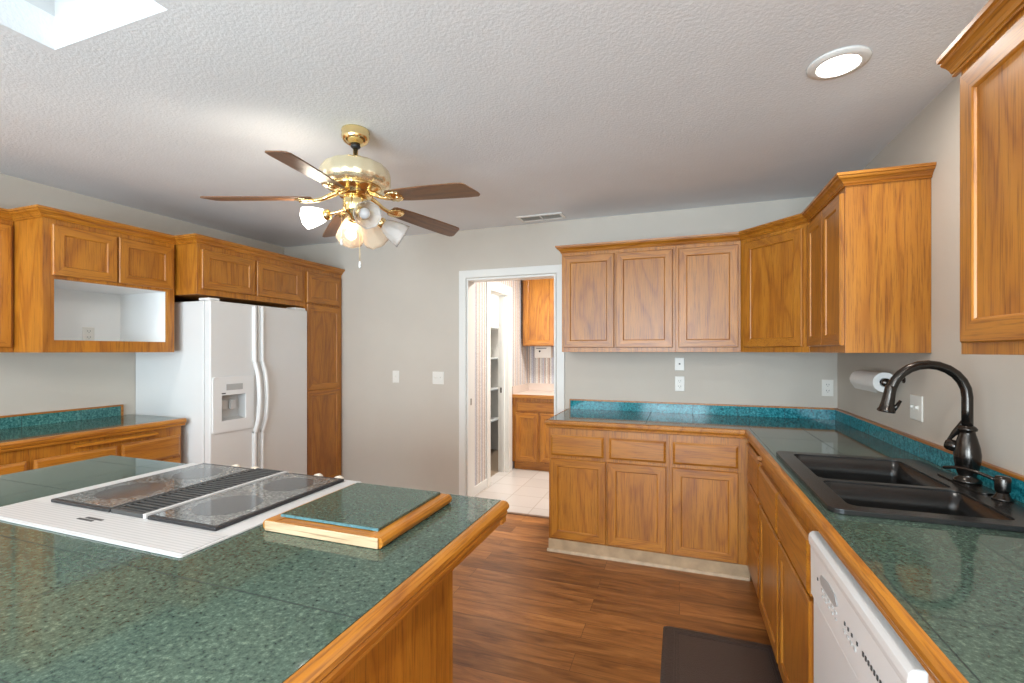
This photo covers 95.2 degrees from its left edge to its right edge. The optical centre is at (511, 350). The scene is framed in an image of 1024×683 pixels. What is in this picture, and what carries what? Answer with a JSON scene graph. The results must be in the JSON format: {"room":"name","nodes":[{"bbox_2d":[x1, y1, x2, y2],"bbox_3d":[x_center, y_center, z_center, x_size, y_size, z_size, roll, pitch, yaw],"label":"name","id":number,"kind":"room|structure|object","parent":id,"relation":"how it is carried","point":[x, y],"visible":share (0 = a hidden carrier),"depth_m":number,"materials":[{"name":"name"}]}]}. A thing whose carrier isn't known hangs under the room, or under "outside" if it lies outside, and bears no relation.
{"room":"kitchen","nodes":[
{"label":"kitchen","id":0,"kind":"room"},
{"bbox_2d":[25,0,94,15],"bbox_3d":[-1.499,-1.398,1.245,0.645,0.380,0.790,0,0,20],"label":"skylight","id":1,"kind":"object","parent":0,"point":[53,7],"depth_m":1.66,"materials":[{"name":"white glass"}]},
{"bbox_2d":[0,173,283,415],"bbox_3d":[-3.593,0.152,1.724,0.100,2.481,6.823,0,0,20],"label":"wall","id":2,"kind":"structure","parent":0,"point":[30,382],"depth_m":3.21,"materials":[{"name":"beige paint"}]},
{"bbox_2d":[0,219,12,351],"bbox_3d":[-3.175,-0.378,2.330,0.277,0.774,0.926,0,0,20],"label":"upper cabinet","id":3,"kind":"object","parent":2,"relation":"attached to","point":[6,226],"visible":1,"depth_m":2.68,"materials":[{"name":"brown wood"}]},
{"bbox_2d":[0,406,120,428],"bbox_3d":[-3.211,0.444,2.618,0.015,0.070,1.805,0,0,20],"label":"backsplash","id":4,"kind":"structure","parent":2,"relation":"attached to","point":[48,418],"depth_m":3.11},
{"bbox_2d":[13,217,173,351],"bbox_3d":[-2.765,-0.378,3.065,0.554,0.774,0.730,0,0,20],"label":"upper cabinet","id":5,"kind":"object","parent":2,"relation":"attached to","point":[68,277],"visible":1,"depth_m":2.96,"materials":[{"name":"brown wood"}]},
{"bbox_2d":[82,327,93,340],"bbox_3d":[-2.961,-0.115,3.270,0.008,0.100,0.070,0,0,20],"label":"power outlet","id":6,"kind":"object","parent":5,"relation":"attached to","point":[87,332],"visible":0.95,"depth_m":3.26,"materials":[{"name":"white plastic"}]},
{"bbox_2d":[174,243,303,306],"bbox_3d":[-2.375,-0.582,3.855,0.754,0.366,0.987,0,0,20],"label":"upper cabinet","id":7,"kind":"object","parent":2,"relation":"attached to","point":[200,270],"visible":0.8,"depth_m":3.55,"materials":[{"name":"brown wood"}]},
{"bbox_2d":[0,0,988,246],"bbox_3d":[-1.214,-1.148,0.882,5.148,0.120,7.043,0,0,20],"label":"ceiling","id":8,"kind":"structure","parent":0,"point":[578,109],"depth_m":2.02,"materials":[{"name":"white paint"}]},
{"bbox_2d":[200,124,479,267],"bbox_3d":[-0.726,-0.745,2.289,1.238,0.686,1.276,0,0,20],"label":"ceiling fan","id":9,"kind":"object","parent":8,"relation":"hanging from","point":[356,179],"visible":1,"depth_m":2.24,"materials":[{"name":"gold metal"}]},
{"bbox_2d":[322,209,331,219],"bbox_3d":[-0.920,-0.678,2.328,0.039,0.054,0.054,0,0,8],"label":"socket","id":10,"kind":"object","parent":9,"relation":"attached to","point":[326,214],"depth_m":2.31,"materials":[{"name":"gold metal"}]},
{"bbox_2d":[335,179,381,221],"bbox_3d":[-0.772,-0.722,2.308,0.250,0.166,0.250,0,0,20],"label":"light fixture","id":11,"kind":"object","parent":9,"relation":"attached to","point":[355,191],"depth_m":2.25,"materials":[{"name":"gold metal"}]},
{"bbox_2d":[377,218,385,227],"bbox_3d":[-0.654,-0.643,2.350,0.048,0.055,0.054,0,0,-20],"label":"socket","id":12,"kind":"object","parent":9,"relation":"attached to","point":[382,224],"depth_m":2.33,"materials":[{"name":"gold metal"}]},
{"bbox_2d":[516,212,565,222],"bbox_3d":[0.238,-1.083,3.797,0.377,0.010,0.160,0,0,20],"label":"ceiling vent","id":13,"kind":"object","parent":8,"relation":"in","point":[559,215],"visible":1,"depth_m":3.79,"materials":[{"name":"white metal"}]},
{"bbox_2d":[806,46,871,79],"bbox_3d":[1.233,-1.109,1.768,0.206,0.068,0.206,0,0,20],"label":"recessed light","id":14,"kind":"object","parent":8,"relation":"in","point":[843,61],"visible":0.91,"depth_m":1.76,"materials":[{"name":"white paint"}]},
{"bbox_2d":[491,294,497,448],"bbox_3d":[-0.145,0.152,6.638,0.810,2.481,0.100,0,0,20],"label":"wall","id":15,"kind":"structure","parent":0,"point":[494,298],"depth_m":6.62,"materials":[{"name":"white paint"}]},
{"bbox_2d":[475,280,527,485],"bbox_3d":[-0.143,0.152,5.279,0.110,2.481,1.957,0,0,20],"label":"wall","id":16,"kind":"structure","parent":0,"point":[519,352],"depth_m":4.74,"materials":[{"name":"paint"}]},
{"bbox_2d":[475,479,486,495],"bbox_3d":[-0.334,1.348,4.563,0.014,0.090,0.441,0,0,20],"label":"baseboard","id":17,"kind":"structure","parent":16,"relation":"attached to","point":[481,486],"depth_m":4.61,"materials":[{"name":"white paint"}]},
{"bbox_2d":[486,282,511,486],"bbox_3d":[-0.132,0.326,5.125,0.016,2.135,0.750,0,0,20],"label":"trim","id":18,"kind":"structure","parent":16,"relation":"attached to","point":[494,285],"depth_m":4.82,"materials":[{"name":"white paint"}]},
{"bbox_2d":[507,511,548,518],"bbox_3d":[-0.034,1.390,4.019,0.795,0.006,0.035,0,0,20],"label":"trim","id":19,"kind":"structure","parent":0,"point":[515,513],"depth_m":3.95,"materials":[{"name":"brown wood"}]},
{"bbox_2d":[528,346,553,383],"bbox_3d":[1.568,0.152,5.652,2.860,2.481,0.100,0,0,20],"label":"wall","id":20,"kind":"structure","parent":0,"point":[540,370],"depth_m":6.03,"materials":[{"name":"paint"}]},
{"bbox_2d":[512,383,553,393],"bbox_3d":[0.726,0.463,5.571,1.329,0.090,0.619,0,0,20],"label":"backsplash","id":21,"kind":"structure","parent":20,"relation":"attached to","point":[527,386],"depth_m":5.98,"materials":[{"name":"beige laminate"}]},
{"bbox_2d":[523,278,553,345],"bbox_3d":[0.758,-0.533,5.714,1.225,0.948,0.328,0,0,20],"label":"wall cabinet","id":22,"kind":"object","parent":20,"relation":"attached to","point":[538,294],"visible":0.23,"depth_m":5.70,"materials":[{"name":"brown wood"}]},
{"bbox_2d":[535,346,552,357],"bbox_3d":[0.404,0.015,5.958,0.218,0.146,0.108,0,0,20],"label":"wall dispenser","id":23,"kind":"object","parent":20,"relation":"attached to","point":[540,351],"visible":1,"depth_m":5.92,"materials":[{"name":"white plastic"}]},
{"bbox_2d":[284,197,836,495],"bbox_3d":[-0.046,0.152,4.141,5.148,2.481,0.120,0,0,20],"label":"wall","id":24,"kind":"structure","parent":0,"point":[400,309],"depth_m":4.27,"materials":[{"name":"beige paint"}]},
{"bbox_2d":[0,204,344,274],"bbox_3d":[-2.387,-0.782,3.221,0.363,0.054,3.201,0,0,32],"label":"crown molding","id":25,"kind":"structure","parent":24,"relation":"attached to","point":[32,211],"depth_m":3.12,"materials":[{"name":"brown wood"}]},
{"bbox_2d":[393,371,398,382],"bbox_3d":[-1.109,0.246,4.449,0.070,0.115,0.016,0,0,20],"label":"light switch","id":26,"kind":"object","parent":24,"relation":"attached to","point":[395,373],"visible":1,"depth_m":4.45,"materials":[{"name":"white plastic"}]},
{"bbox_2d":[433,372,443,383],"bbox_3d":[-0.681,0.249,4.296,0.116,0.115,0.016,0,0,20],"label":"light switch","id":27,"kind":"object","parent":24,"relation":"attached to","point":[438,377],"visible":1,"depth_m":4.30,"materials":[{"name":"white plastic"}]},
{"bbox_2d":[459,264,564,496],"bbox_3d":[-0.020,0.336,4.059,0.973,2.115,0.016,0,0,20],"label":"trim","id":28,"kind":"structure","parent":24,"relation":"attached to","point":[546,269],"depth_m":4.15,"materials":[{"name":"white paint"}]},
{"bbox_2d":[562,245,675,351],"bbox_3d":[0.822,-0.378,3.604,0.831,0.774,0.304,0,0,20],"label":"upper cabinet","id":29,"kind":"object","parent":24,"relation":"attached to","point":[621,300],"visible":1,"depth_m":3.46,"materials":[{"name":"brown wood"}]},
{"bbox_2d":[555,162,936,253],"bbox_3d":[1.230,-0.780,3.029,0.735,0.054,2.347,0,0,-38],"label":"crown molding","id":30,"kind":"structure","parent":29,"relation":"attached to","point":[841,180],"depth_m":2.78,"materials":[{"name":"brown wood"}]},
{"bbox_2d":[675,358,683,370],"bbox_3d":[1.288,0.101,3.595,0.070,0.100,0.008,0,0,20],"label":"phone jack","id":31,"kind":"object","parent":24,"relation":"attached to","point":[679,362],"visible":1,"depth_m":3.59,"materials":[{"name":"white plastic"}]},
{"bbox_2d":[675,376,684,390],"bbox_3d":[1.289,0.253,3.594,0.070,0.115,0.008,0,0,20],"label":"power outlet","id":32,"kind":"object","parent":24,"relation":"attached to","point":[679,380],"visible":1,"depth_m":3.59,"materials":[{"name":"white plastic"}]},
{"bbox_2d":[676,241,740,351],"bbox_3d":[1.411,-0.378,3.393,0.420,0.774,0.304,0,0,20],"label":"upper cabinet","id":33,"kind":"object","parent":24,"relation":"attached to","point":[708,275],"visible":0.94,"depth_m":3.26,"materials":[{"name":"brown wood"}]},
{"bbox_2d":[822,380,832,395],"bbox_3d":[2.205,0.259,3.266,0.070,0.115,0.008,0,0,20],"label":"power outlet","id":34,"kind":"object","parent":24,"relation":"attached to","point":[827,385],"visible":1,"depth_m":3.26,"materials":[{"name":"white plastic"}]},
{"bbox_2d":[453,449,770,682],"bbox_3d":[-0.841,1.418,1.921,5.148,0.050,9.250,0,0,20],"label":"floor","id":35,"kind":"structure","parent":0,"point":[524,612],"depth_m":2.54,"materials":[{"name":"brown wood"}]},
{"bbox_2d":[0,449,28,474],"bbox_3d":[-3.065,0.956,2.166,0.594,0.874,1.011,0,0,20],"label":"base cabinet","id":36,"kind":"object","parent":35,"relation":"on","point":[12,461],"visible":0.27,"depth_m":2.49,"materials":[{"name":"brown wood"}]},
{"bbox_2d":[0,404,186,452],"bbox_3d":[-2.918,0.464,2.548,0.614,0.132,1.870,0,0,20],"label":"countertop","id":37,"kind":"structure","parent":36,"relation":"on","point":[38,429],"depth_m":2.96,"materials":[{"name":"green tile"}]},
{"bbox_2d":[29,426,180,469],"bbox_3d":[-2.746,0.956,3.028,0.614,0.874,0.826,0,0,20],"label":"base cabinet","id":38,"kind":"object","parent":35,"relation":"on","point":[164,444],"visible":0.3,"depth_m":2.95,"materials":[{"name":"brown wood"}]},
{"bbox_2d":[136,297,306,474],"bbox_3d":[-2.313,0.492,3.852,0.867,1.742,0.915,0,0,20],"label":"refrigerator","id":39,"kind":"object","parent":35,"relation":"on","point":[236,372],"visible":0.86,"depth_m":3.52,"materials":[{"name":"white metal"}]},
{"bbox_2d":[278,267,340,477],"bbox_3d":[-2.124,0.314,4.556,0.754,2.158,0.499,0,0,20],"label":"pantry cabinet","id":40,"kind":"object","parent":35,"relation":"on","point":[322,290],"visible":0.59,"depth_m":4.43,"materials":[{"name":"brown wood"}]},
{"bbox_2d":[337,571,452,682],"bbox_3d":[-1.276,0.956,1.052,1.728,0.874,1.641,0,0,20],"label":"kitchen island","id":41,"kind":"object","parent":35,"relation":"on","point":[419,649],"visible":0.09,"depth_m":1.32,"materials":[{"name":"brown wood"}]},
{"bbox_2d":[0,455,508,682],"bbox_3d":[-1.212,0.511,1.019,1.948,0.066,1.702,0,0,20],"label":"island countertop","id":42,"kind":"structure","parent":41,"relation":"on","point":[254,605],"depth_m":0.92,"materials":[{"name":"green tile"}]},
{"bbox_2d":[0,463,360,557],"bbox_3d":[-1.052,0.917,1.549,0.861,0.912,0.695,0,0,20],"label":"cooktop","id":43,"kind":"object","parent":42,"relation":"on","point":[181,511],"visible":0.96,"depth_m":1.40,"materials":[{"name":"white glass"}]},
{"bbox_2d":[263,483,451,548],"bbox_3d":[-0.429,0.461,1.358,0.380,0.034,0.369,0,0,20],"label":"cutting board","id":44,"kind":"object","parent":42,"relation":"on","point":[372,516],"visible":1,"depth_m":1.28,"materials":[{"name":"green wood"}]},
{"bbox_2d":[512,398,553,470],"bbox_3d":[0.717,0.970,5.575,1.309,0.844,0.618,0,0,20],"label":"base cabinet","id":45,"kind":"object","parent":35,"relation":"on","point":[530,434],"visible":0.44,"depth_m":5.43,"materials":[{"name":"brown wood"}]},
{"bbox_2d":[512,383,553,398],"bbox_3d":[0.724,0.484,5.564,1.329,0.133,0.633,0,0,20],"label":"countertop","id":46,"kind":"structure","parent":45,"relation":"on","point":[527,390],"depth_m":5.72,"materials":[{"name":"pink laminate"}]},
{"bbox_2d":[549,428,669,553],"bbox_3d":[0.742,0.956,3.434,0.798,0.874,0.678,0,0,20],"label":"base cabinet","id":47,"kind":"object","parent":35,"relation":"on","point":[607,488],"visible":0.84,"depth_m":3.11,"materials":[{"name":"brown wood"}]},
{"bbox_2d":[544,399,1023,682],"bbox_3d":[0.745,0.465,1.859,1.916,0.135,3.642,0,0,20],"label":"countertop","id":48,"kind":"structure","parent":47,"relation":"on","point":[954,595],"depth_m":1.18,"materials":[{"name":"green tile"}]},
{"bbox_2d":[776,451,1023,532],"bbox_3d":[1.336,0.564,1.685,0.544,0.202,0.850,0,0,20],"label":"sink","id":49,"kind":"object","parent":48,"relation":"in","point":[913,490],"visible":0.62,"depth_m":1.61,"materials":[{"name":"black metal"}]},
{"bbox_2d":[942,466,1014,501],"bbox_3d":[1.511,0.423,1.514,0.052,0.079,0.177,0,0,-13],"label":"soap dispenser","id":50,"kind":"object","parent":49,"relation":"on","point":[1002,485],"visible":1,"depth_m":1.45,"materials":[{"name":"black metal"}]},
{"bbox_2d":[877,360,995,494],"bbox_3d":[1.483,0.248,1.665,0.300,0.429,0.280,0,0,20],"label":"faucet","id":51,"kind":"object","parent":48,"relation":"on","point":[967,453],"visible":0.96,"depth_m":1.63,"materials":[{"name":"black metal"}]},
{"bbox_2d":[547,548,749,580],"bbox_3d":[0.842,1.383,3.045,1.268,0.018,0.012,0,0,20],"label":"trim","id":52,"kind":"structure","parent":35,"relation":"on","point":[548,549],"depth_m":3.02,"materials":[{"name":"beige wood"}]},
{"bbox_2d":[549,434,749,577],"bbox_3d":[0.960,0.956,3.356,1.264,0.874,0.678,0,0,20],"label":"base cabinet","id":53,"kind":"object","parent":35,"relation":"on","point":[709,529],"visible":0.81,"depth_m":2.92,"materials":[{"name":"brown wood"}]},
{"bbox_2d":[660,626,782,682],"bbox_3d":[0.864,1.385,1.853,0.532,0.014,0.912,0,0,20],"label":"floor mat","id":54,"kind":"object","parent":35,"relation":"on","point":[688,656],"visible":0.8,"depth_m":2.08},
{"bbox_2d":[747,443,762,599],"bbox_3d":[1.655,0.956,2.529,0.654,0.874,0.446,0,0,20],"label":"base cabinet","id":55,"kind":"object","parent":35,"relation":"on","point":[755,460],"visible":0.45,"depth_m":2.59,"materials":[{"name":"brown wood"}]},
{"bbox_2d":[758,460,817,682],"bbox_3d":[1.410,0.956,1.838,0.651,0.874,1.018,0,0,20],"label":"base cabinet","id":56,"kind":"object","parent":35,"relation":"on","point":[786,599],"visible":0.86,"depth_m":1.83,"materials":[{"name":"brown wood"}]},
{"bbox_2d":[808,531,927,682],"bbox_3d":[1.111,0.976,1.036,0.635,0.833,0.680,0,0,20],"label":"dishwasher","id":57,"kind":"object","parent":35,"relation":"on","point":[854,642],"visible":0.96,"depth_m":1.14,"materials":[{"name":"white plastic"}]},
{"bbox_2d":[928,674,934,682],"bbox_3d":[0.871,0.956,0.328,0.647,0.874,0.804,0,0,20],"label":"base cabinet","id":58,"kind":"object","parent":35,"relation":"on","point":[930,680],"visible":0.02,"depth_m":0.80,"materials":[{"name":"brown wood"}]},
{"bbox_2d":[837,73,1023,475],"bbox_3d":[1.159,0.152,0.022,0.100,2.481,6.823,0,0,20],"label":"wall","id":59,"kind":"structure","parent":0,"point":[996,382],"depth_m":1.93,"materials":[{"name":"beige paint"}]},
{"bbox_2d":[741,223,808,351],"bbox_3d":[1.851,-0.378,3.048,0.637,0.774,0.657,0,0,20],"label":"upper cabinet","id":60,"kind":"object","parent":59,"relation":"attached to","point":[774,264],"visible":0.56,"depth_m":2.94,"materials":[{"name":"brown wood"}]},
{"bbox_2d":[570,400,1023,502],"bbox_3d":[0.761,0.444,1.853,1.883,0.070,3.642,0,0,20],"label":"backsplash","id":61,"kind":"structure","parent":59,"relation":"attached to","point":[941,458],"depth_m":3.27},
{"bbox_2d":[807,178,930,352],"bbox_3d":[1.775,-0.378,2.390,0.336,0.774,0.631,0,0,20],"label":"upper cabinet","id":62,"kind":"object","parent":59,"relation":"attached to","point":[869,247],"visible":0.95,"depth_m":2.11,"materials":[{"name":"brown wood"}]},
{"bbox_2d":[880,378,905,386],"bbox_3d":[1.934,0.150,2.473,0.092,0.054,0.402,0,0,20],"label":"paper towel holder","id":63,"kind":"object","parent":59,"relation":"attached to","point":[885,381],"visible":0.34,"depth_m":2.30,"materials":[{"name":"black metal"}]},
{"bbox_2d":[850,370,892,392],"bbox_3d":[1.911,0.159,2.484,0.102,0.104,0.335,0,0,20],"label":"paper towel roll","id":64,"kind":"object","parent":63,"relation":"hanging from","point":[866,380],"visible":0.87,"depth_m":2.42,"materials":[{"name":"white paper"}]},
{"bbox_2d":[910,394,922,421],"bbox_3d":[1.864,0.263,2.164,0.016,0.115,0.118,0,0,20],"label":"light switch","id":65,"kind":"object","parent":59,"relation":"attached to","point":[916,402],"visible":1,"depth_m":2.15,"materials":[{"name":"white plastic"}]},
{"bbox_2d":[960,10,1023,354],"bbox_3d":[1.188,-0.378,0.758,0.340,0.774,0.948,0,0,20],"label":"upper cabinet","id":66,"kind":"object","parent":59,"relation":"attached to","point":[992,84],"visible":1,"depth_m":1.11,"materials":[{"name":"brown wood"}]},
{"bbox_2d":[936,0,1023,76],"bbox_3d":[1.026,-0.776,0.818,0.044,0.054,0.992,0,0,20],"label":"crown molding","id":67,"kind":"structure","parent":66,"relation":"attached to","point":[995,16],"depth_m":1.14,"materials":[{"name":"brown wood"}]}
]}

